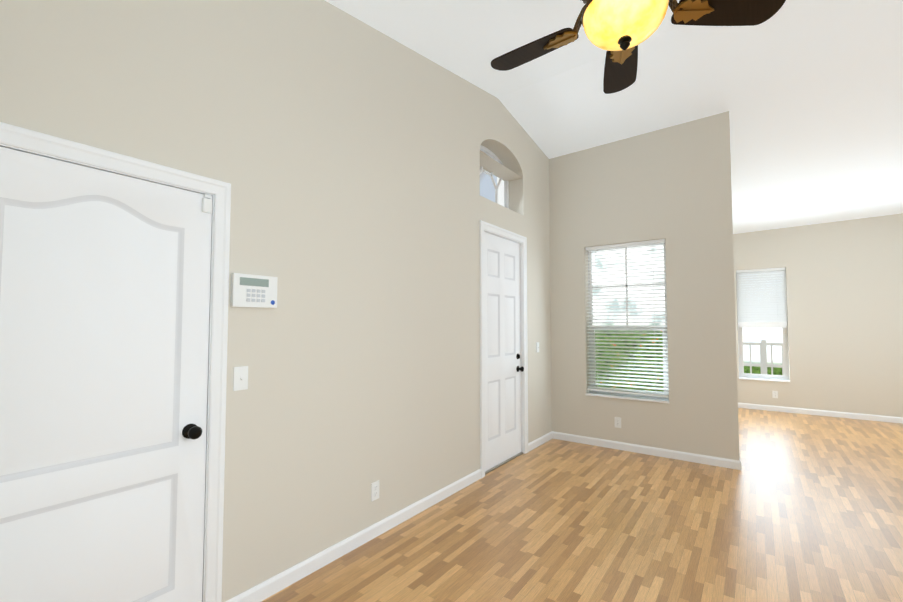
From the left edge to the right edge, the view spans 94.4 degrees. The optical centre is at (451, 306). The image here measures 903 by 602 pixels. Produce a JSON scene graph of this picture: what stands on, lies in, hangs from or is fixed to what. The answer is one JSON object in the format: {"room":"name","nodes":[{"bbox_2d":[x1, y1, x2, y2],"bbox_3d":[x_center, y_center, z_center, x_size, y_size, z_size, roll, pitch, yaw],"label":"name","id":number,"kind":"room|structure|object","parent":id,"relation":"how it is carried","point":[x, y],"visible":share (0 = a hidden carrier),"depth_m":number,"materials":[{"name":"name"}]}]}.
{"room":"empty living room","nodes":[
{"label":"empty living room","id":0,"kind":"room"},
{"bbox_2d":[0,0,551,601],"bbox_3d":[-0.314,-0.330,3.312,0.220,3.760,5.000,-2,-3,36],"label":"wall","id":1,"kind":"structure","parent":0,"point":[340,152],"depth_m":2.48,"materials":[{"name":"beige paint"}]},
{"bbox_2d":[0,146,211,601],"bbox_3d":[-1.373,0.458,1.612,0.105,2.000,0.826,-2,-3,36],"label":"door","id":2,"kind":"structure","parent":1,"relation":"in","point":[104,303],"depth_m":1.64,"materials":[{"name":"white wood"}]},
{"bbox_2d":[233,366,247,390],"bbox_3d":[-1.045,0.358,2.077,0.020,0.116,0.071,-2,-3,36],"label":"switch plate","id":3,"kind":"object","parent":1,"relation":"attached to","point":[240,378],"visible":1,"depth_m":2.08,"materials":[{"name":"white plastic"}]},
{"bbox_2d":[230,273,277,307],"bbox_3d":[-1.006,-0.078,2.140,0.031,0.165,0.232,-2,-3,36],"label":"alarm keypad","id":4,"kind":"object","parent":1,"relation":"attached to","point":[250,290],"visible":1,"depth_m":2.12,"materials":[{"name":"white plastic"}]},
{"bbox_2d":[0,122,527,601],"bbox_3d":[-0.497,0.344,3.015,0.239,2.389,4.246,-2,-3,36],"label":"door frame","id":5,"kind":"structure","parent":1,"relation":"attached to","point":[64,150],"depth_m":1.97,"materials":[{"name":"white wood"}]},
{"bbox_2d":[226,469,480,601],"bbox_3d":[-0.411,1.492,2.902,0.013,0.085,2.309,-2,-3,36],"label":"baseboard","id":6,"kind":"structure","parent":1,"relation":"attached to","point":[266,589],"depth_m":2.56,"materials":[{"name":"white wood"}]},
{"bbox_2d":[371,480,378,501],"bbox_3d":[-0.508,1.229,2.785,0.010,0.116,0.071,-2,-3,36],"label":"electrical outlet plate","id":7,"kind":"object","parent":1,"relation":"attached to","point":[374,490],"visible":1,"depth_m":2.78,"materials":[{"name":"white plastic"}]},
{"bbox_2d":[480,145,508,208],"bbox_3d":[0.372,-1.358,4.461,0.040,0.655,0.920,-2,-3,36],"label":"window","id":8,"kind":"structure","parent":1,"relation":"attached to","point":[488,152],"depth_m":4.62,"materials":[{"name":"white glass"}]},
{"bbox_2d":[484,232,523,470],"bbox_3d":[0.532,0.431,4.283,0.114,2.296,0.824,-2,-3,36],"label":"front door","id":9,"kind":"structure","parent":1,"relation":"in","point":[504,369],"depth_m":4.29,"materials":[{"name":"white wood"}]},
{"bbox_2d":[485,452,522,474],"bbox_3d":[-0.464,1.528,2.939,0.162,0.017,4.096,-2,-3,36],"label":"threshold","id":10,"kind":"object","parent":1,"relation":"attached to","point":[502,463],"depth_m":4.20,"materials":[{"name":"brown wood"}]},
{"bbox_2d":[536,342,538,351],"bbox_3d":[1.018,0.480,4.906,0.020,0.116,0.071,-2,-3,36],"label":"switch plate","id":11,"kind":"object","parent":1,"relation":"attached to","point":[537,346],"visible":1,"depth_m":4.90,"materials":[{"name":"white plastic"}]},
{"bbox_2d":[528,431,553,451],"bbox_3d":[1.039,1.578,4.892,0.013,0.085,0.681,-2,-3,36],"label":"baseboard","id":12,"kind":"structure","parent":1,"relation":"attached to","point":[532,445],"depth_m":4.88,"materials":[{"name":"white wood"}]},
{"bbox_2d":[261,408,902,601],"bbox_3d":[3.079,1.508,1.588,7.800,0.060,11.600,-2,-3,36],"label":"floor","id":13,"kind":"structure","parent":0,"point":[802,508],"depth_m":2.84,"materials":[{"name":"laminate"}]},
{"bbox_2d":[325,0,902,233],"bbox_3d":[3.079,-1.854,1.733,7.600,1.207,11.400,-2,-3,36],"label":"ceiling","id":14,"kind":"structure","parent":0,"point":[807,95],"depth_m":3.90,"materials":[{"name":"white paint"}]},
{"bbox_2d":[491,0,785,93],"bbox_3d":[0.699,-1.542,1.817,1.208,0.923,1.247,-2,-3,36],"label":"fan","id":15,"kind":"object","parent":14,"relation":"hanging from","point":[619,31],"visible":1,"depth_m":1.78,"materials":[{"name":"brown wood"}]},
{"bbox_2d":[549,111,739,460],"bbox_3d":[2.070,-0.181,4.762,1.920,3.589,0.160,-2,-3,36],"label":"wall","id":16,"kind":"structure","parent":0,"point":[671,186],"depth_m":4.49,"materials":[{"name":"beige paint"}]},
{"bbox_2d":[614,417,620,427],"bbox_3d":[1.883,1.313,4.730,0.071,0.116,0.010,-2,-3,36],"label":"electrical outlet plate","id":17,"kind":"object","parent":16,"relation":"attached to","point":[617,420],"visible":1,"depth_m":4.73,"materials":[{"name":"white plastic"}]},
{"bbox_2d":[585,239,668,403],"bbox_3d":[2.002,0.159,4.798,0.888,1.768,0.198,-2,-3,36],"label":"window","id":18,"kind":"structure","parent":16,"relation":"in","point":[635,394],"depth_m":4.76,"materials":[{"name":"white plastic"}]},
{"bbox_2d":[554,432,741,469],"bbox_3d":[2.025,1.566,4.613,1.934,0.085,0.013,-2,-3,36],"label":"baseboard","id":19,"kind":"structure","parent":16,"relation":"attached to","point":[697,458],"depth_m":4.50,"materials":[{"name":"white wood"}]},
{"bbox_2d":[733,213,902,416],"bbox_3d":[7.011,0.100,5.692,5.600,3.107,0.160,-2,-3,36],"label":"wall","id":20,"kind":"structure","parent":0,"point":[844,286],"depth_m":6.39,"materials":[{"name":"beige paint"}]},
{"bbox_2d":[736,267,789,381],"bbox_3d":[5.203,0.300,7.003,0.683,1.858,0.198,-2,-3,36],"label":"window","id":21,"kind":"structure","parent":20,"relation":"in","point":[766,311],"depth_m":6.98,"materials":[{"name":"white plastic"}]},
{"bbox_2d":[772,391,777,397],"bbox_3d":[5.269,1.433,6.802,0.071,0.116,0.010,-2,-3,36],"label":"electrical outlet plate","id":22,"kind":"object","parent":20,"relation":"attached to","point":[774,394],"visible":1,"depth_m":6.80,"materials":[{"name":"white plastic"}]},
{"bbox_2d":[738,403,902,423],"bbox_3d":[6.960,1.607,5.557,5.600,0.085,0.013,-2,-3,36],"label":"baseboard","id":23,"kind":"structure","parent":20,"relation":"attached to","point":[891,419],"depth_m":6.44,"materials":[{"name":"white wood"}]},
{"label":"outside","id":24,"kind":"structure","parent":0,"visible":0},
{"bbox_2d":[480,151,496,201],"bbox_3d":[0.064,-0.191,4.658,0.001,3.600,1.800,-2,-3,36],"label":"sky","id":25,"kind":"structure","parent":24,"point":[486,183],"depth_m":5.25,"materials":[{"name":"white"}]},
{"bbox_2d":[592,245,664,391],"bbox_3d":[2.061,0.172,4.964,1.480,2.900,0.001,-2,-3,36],"label":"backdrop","id":26,"kind":"structure","parent":24,"point":[602,255],"depth_m":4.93,"materials":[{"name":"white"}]},
{"bbox_2d":[739,273,782,374],"bbox_3d":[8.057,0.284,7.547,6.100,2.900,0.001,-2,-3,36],"label":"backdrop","id":27,"kind":"structure","parent":24,"point":[776,350],"depth_m":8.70,"materials":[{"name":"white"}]},
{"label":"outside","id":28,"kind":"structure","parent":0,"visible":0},
{"bbox_2d":[743,340,783,374],"bbox_3d":[5.926,1.183,7.724,1.400,1.120,0.080,-2,-3,36],"label":"railing","id":29,"kind":"object","parent":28,"point":[763,360],"depth_m":7.77,"materials":[{"name":"white paint"}]}
]}

